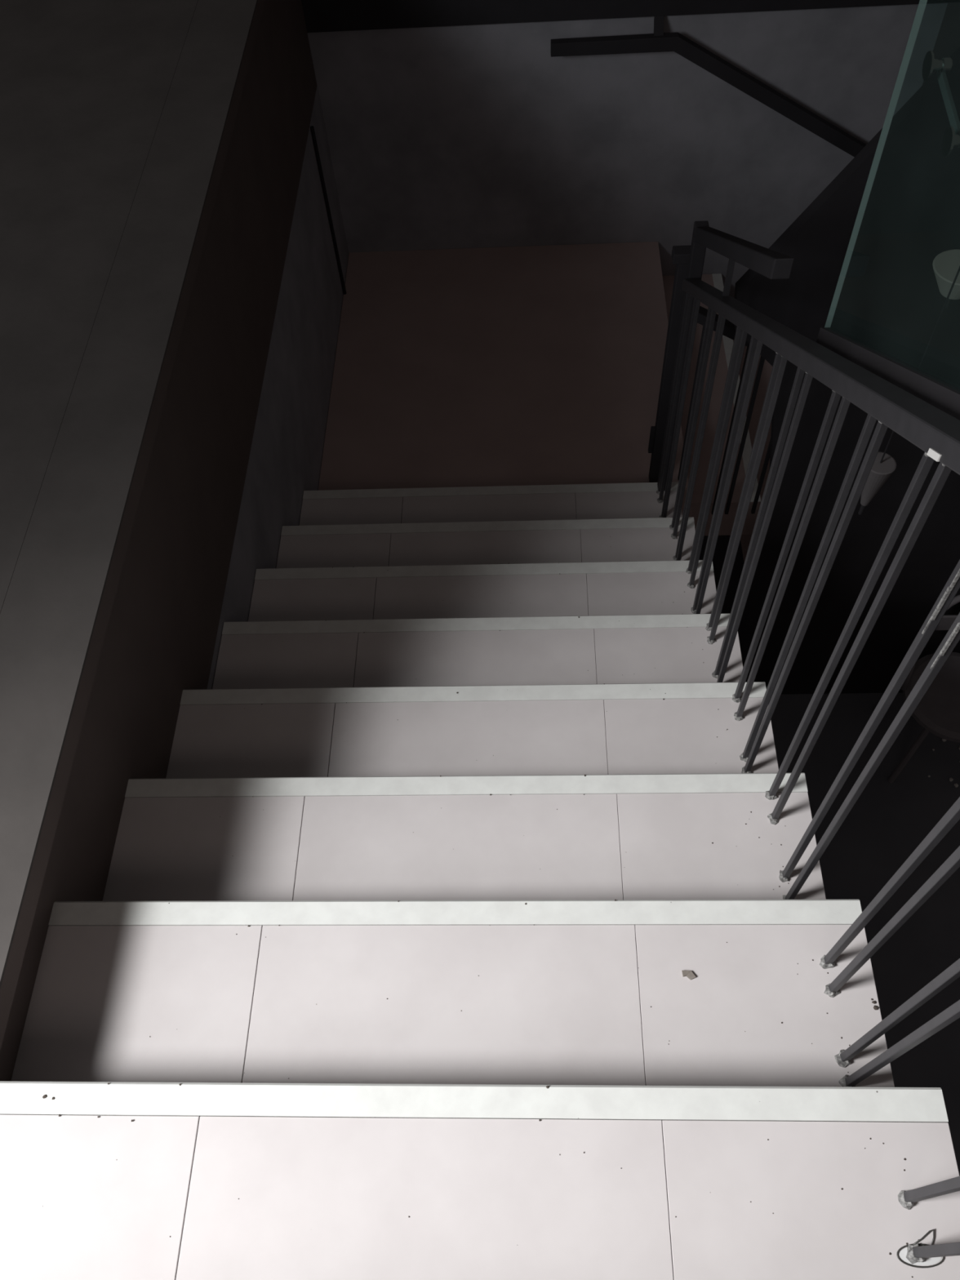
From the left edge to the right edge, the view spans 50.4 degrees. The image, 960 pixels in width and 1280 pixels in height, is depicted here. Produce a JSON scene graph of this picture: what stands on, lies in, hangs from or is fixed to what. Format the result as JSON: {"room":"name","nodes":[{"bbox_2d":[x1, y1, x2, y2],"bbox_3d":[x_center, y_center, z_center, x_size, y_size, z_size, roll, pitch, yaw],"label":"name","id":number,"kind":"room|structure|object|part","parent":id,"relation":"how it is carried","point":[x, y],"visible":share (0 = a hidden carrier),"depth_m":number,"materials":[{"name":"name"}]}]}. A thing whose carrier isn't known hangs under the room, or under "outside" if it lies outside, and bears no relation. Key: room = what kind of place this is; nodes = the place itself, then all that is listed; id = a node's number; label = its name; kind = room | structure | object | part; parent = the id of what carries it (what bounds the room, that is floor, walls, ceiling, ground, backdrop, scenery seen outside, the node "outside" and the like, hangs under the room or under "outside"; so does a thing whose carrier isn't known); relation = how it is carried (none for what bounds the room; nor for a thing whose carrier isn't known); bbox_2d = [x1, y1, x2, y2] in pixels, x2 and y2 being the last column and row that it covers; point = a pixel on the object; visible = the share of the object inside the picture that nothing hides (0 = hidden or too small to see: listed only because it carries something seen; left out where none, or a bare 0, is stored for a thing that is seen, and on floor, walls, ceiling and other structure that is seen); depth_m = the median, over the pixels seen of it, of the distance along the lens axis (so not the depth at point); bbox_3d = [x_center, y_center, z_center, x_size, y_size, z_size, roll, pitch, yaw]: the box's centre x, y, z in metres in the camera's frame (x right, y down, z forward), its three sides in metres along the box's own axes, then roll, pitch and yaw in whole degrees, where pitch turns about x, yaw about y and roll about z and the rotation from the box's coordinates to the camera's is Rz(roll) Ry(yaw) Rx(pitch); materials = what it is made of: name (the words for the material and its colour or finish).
{"room":"stairwell","nodes":[
{"label":"stairwell","id":0,"kind":"room"},
{"bbox_2d":[0,0,198,613],"bbox_3d":[-2.444,0.302,1.797,3.208,0.216,6.900,-1,57,3],"label":"wall","id":1,"kind":"structure","parent":0,"point":[85,85],"depth_m":2.49,"materials":[{"name":"grey paint"}]},
{"bbox_2d":[207,83,348,688],"bbox_3d":[-0.697,-0.136,3.275,0.138,1.059,4.080,-1,57,3],"label":"wall","id":2,"kind":"structure","parent":0,"point":[286,457],"depth_m":3.50,"materials":[{"name":"grey paint"}]},
{"bbox_2d":[0,0,316,1080],"bbox_3d":[-0.725,-0.594,2.541,0.173,0.672,4.060,-1,57,3],"label":"wall band","id":3,"kind":"object","parent":2,"relation":"attached to","point":[153,638],"visible":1,"depth_m":2.35,"materials":[{"name":"paint"}]},
{"bbox_2d":[0,0,257,988],"bbox_3d":[-0.750,-0.313,1.959,0.173,0.006,5.160,-1,57,3],"label":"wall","id":4,"kind":"structure","parent":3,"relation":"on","point":[50,611],"depth_m":1.98,"materials":[{"name":"grey paint"}]},
{"bbox_2d":[310,125,346,294],"bbox_3d":[-0.603,-1.699,4.096,0.013,0.749,0.013,19,60,15],"label":"conduit","id":5,"kind":"object","parent":2,"relation":"attached to","point":[312,128],"visible":1,"depth_m":4.05,"materials":[{"name":"black paint"}]},
{"bbox_2d":[306,2,947,297],"bbox_3d":[0.513,-1.679,4.756,2.450,2.405,0.150,-1,57,3],"label":"wall","id":6,"kind":"structure","parent":0,"point":[461,136],"depth_m":4.05,"materials":[{"name":"grey paint"}]},
{"bbox_2d":[301,0,959,32],"bbox_3d":[1.189,-2.715,3.237,3.990,1.195,0.320,-1,57,3],"label":"ceiling","id":7,"kind":"structure","parent":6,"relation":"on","point":[320,15],"depth_m":3.67,"materials":[{"name":"black paint"}]},
{"bbox_2d":[551,15,866,157],"bbox_3d":[1.310,-1.956,4.070,2.058,1.040,0.060,-1,57,3],"label":"wall handrail","id":8,"kind":"object","parent":6,"relation":"attached to","point":[660,41],"visible":0.84,"depth_m":3.76,"materials":[{"name":"black metal"}]},
{"bbox_2d":[698,2,959,1176],"bbox_3d":[2.646,-1.217,5.877,9.000,0.200,14.000,-1,57,3],"label":"floor","id":9,"kind":"structure","parent":0,"point":[888,821],"depth_m":4.47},
{"bbox_2d":[662,273,772,562],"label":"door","id":10,"kind":"structure","parent":9,"relation":"on","point":[715,280],"depth_m":4.19,"materials":[{"name":"tile"}]},
{"bbox_2d":[0,241,959,1279],"bbox_3d":[0.037,-0.406,2.920,1.370,1.631,3.982,-1,57,3],"label":"staircase","id":11,"kind":"structure","parent":10,"relation":"on","point":[491,409],"depth_m":1.63,"materials":[{"name":"tile"}]},
{"bbox_2d":[42,563,919,1277],"bbox_3d":[0.036,0.288,2.045,1.159,0.909,1.780,-1,57,3],"label":"grit","id":12,"kind":"object","parent":11,"relation":"on","point":[875,1007],"visible":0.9,"depth_m":1.52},
{"bbox_2d":[681,970,695,979],"bbox_3d":[0.319,0.512,1.560,0.020,0.004,0.014,-1,57,3],"label":"paper scrap","id":13,"kind":"object","parent":11,"relation":"on","point":[689,974],"visible":1,"depth_m":1.56,"materials":[{"name":"beige paper"}]},
{"bbox_2d":[648,244,770,515],"bbox_3d":[1.508,-0.765,3.457,1.838,1.366,0.044,-1,57,3],"label":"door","id":14,"kind":"structure","parent":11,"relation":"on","point":[680,254],"depth_m":3.35,"materials":[{"name":"black paint"}]},
{"bbox_3d":[0.617,-0.845,3.356,0.040,0.949,0.040,-1,57,3],"label":"newel post","id":15,"kind":"part","parent":14,"relation":"part of","materials":[{"name":"black paint"}]},
{"bbox_3d":[1.529,-0.740,3.495,1.800,1.107,0.042,-1,57,3],"label":"rail","id":16,"kind":"part","parent":14,"relation":"part of","materials":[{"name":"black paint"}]},
{"bbox_2d":[656,221,959,1263],"bbox_3d":[0.536,-0.160,1.802,0.052,2.483,2.470,-1,57,3],"label":"stair railing","id":17,"kind":"object","parent":11,"relation":"on","point":[935,432],"visible":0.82,"depth_m":1.60,"materials":[{"name":"grey metal"}]},
{"bbox_3d":[0.600,-0.798,3.067,0.036,1.024,0.032,-1,57,3],"label":"newel post","id":18,"kind":"part","parent":17,"relation":"part of","materials":[{"name":"black paint"}]},
{"bbox_3d":[0.555,-0.855,2.228,0.036,0.533,0.780,-1,57,3],"label":"handrail","id":19,"kind":"part","parent":17,"relation":"part of","materials":[{"name":"black paint"}]},
{"bbox_3d":[0.510,-0.372,1.438,0.042,1.641,2.435,-1,57,3],"label":"rail","id":20,"kind":"part","parent":17,"relation":"part of","materials":[{"name":"grey metal"}]},
{"bbox_2d":[816,0,959,420],"bbox_3d":[0.571,-0.202,0.748,0.046,1.450,1.706,-1,57,3],"label":"glass panel","id":21,"kind":"object","parent":17,"relation":"attached to","point":[937,391],"visible":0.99,"depth_m":1.41,"materials":[{"name":"glass"}]},
{"bbox_3d":[0.559,-0.207,0.737,0.010,1.425,1.703,-1,57,3],"label":"pane","id":22,"kind":"part","parent":21,"relation":"part of","materials":[{"name":"clear glass"}]},
{"bbox_2d":[896,1229,944,1267],"bbox_3d":[0.520,0.721,1.199,0.056,0.003,0.033,-23,59,-11],"label":"wire loop","id":23,"kind":"object","parent":11,"relation":"on","point":[902,1254],"visible":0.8,"depth_m":1.20,"materials":[{"name":"metal"}]},
{"bbox_2d":[733,46,959,694],"bbox_3d":[1.795,-0.735,3.362,2.055,3.600,0.045,-1,57,3],"label":"wall","id":24,"kind":"structure","parent":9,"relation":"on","point":[891,300],"depth_m":3.09,"materials":[{"name":"black paint"}]},
{"bbox_2d":[872,595,959,782],"bbox_3d":[2.019,0.231,4.351,0.468,0.875,0.469,-1,57,3],"label":"dining chair","id":25,"kind":"object","parent":9,"relation":"on","point":[938,712],"visible":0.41,"depth_m":4.30,"materials":[{"name":"brown wood"}]},
{"bbox_3d":[1.868,0.502,4.447,0.081,0.438,0.026,-40,64,-20],"label":"leg","id":26,"kind":"part","parent":25,"relation":"part of","materials":[{"name":"brown wood"}]},
{"bbox_3d":[2.018,0.238,4.327,0.430,0.045,0.430,-1,57,3],"label":"seat","id":27,"kind":"part","parent":25,"relation":"part of","materials":[{"name":"brown wood"}]},
{"bbox_3d":[2.006,-0.072,4.185,0.340,0.100,0.012,-1,57,3],"label":"backrest","id":28,"kind":"part","parent":25,"relation":"part of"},
{"bbox_2d":[928,737,959,787],"bbox_3d":[2.199,0.485,4.689,0.343,0.013,0.672,-1,57,3],"label":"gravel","id":29,"kind":"object","parent":9,"relation":"on","point":[956,784],"visible":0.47,"depth_m":4.60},
{"bbox_2d":[932,248,959,308],"bbox_3d":[1.122,-1.505,1.566,0.140,2.450,0.140,-1,57,3],"label":"pendant lamp","id":30,"kind":"object","parent":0,"point":[946,264],"visible":0.83,"depth_m":2.50,"materials":[{"name":"white glass"}]},
{"bbox_3d":[1.184,-0.859,2.576,0.012,0.050,0.012,-1,57,3],"label":"stem","id":31,"kind":"part","parent":30,"relation":"part of","materials":[{"name":"grey metal"}]},
{"label":"outside","id":32,"kind":"structure","parent":0,"visible":0},
{"bbox_2d":[857,266,959,515],"bbox_3d":[1.044,-1.026,1.947,0.084,2.450,0.084,-1,57,3],"label":"pendant lamp","id":33,"kind":"object","parent":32,"point":[884,464],"visible":0.84,"depth_m":2.79,"materials":[{"name":"grey metal"}]},
{"bbox_3d":[1.106,-0.380,2.956,0.012,0.050,0.012,-1,57,3],"label":"stem","id":34,"kind":"part","parent":33,"relation":"part of","materials":[{"name":"grey metal"}]},
{"bbox_3d":[1.101,-0.439,2.864,0.084,0.170,0.084,-1,57,3],"label":"lamp shade","id":35,"kind":"part","parent":33,"relation":"part of","materials":[{"name":"grey metal"}]},
{"bbox_3d":[1.043,-1.041,1.924,0.005,2.396,0.004,-1,57,3],"label":"cord","id":36,"kind":"part","parent":33,"relation":"part of","materials":[{"name":"black paint"}]}
]}

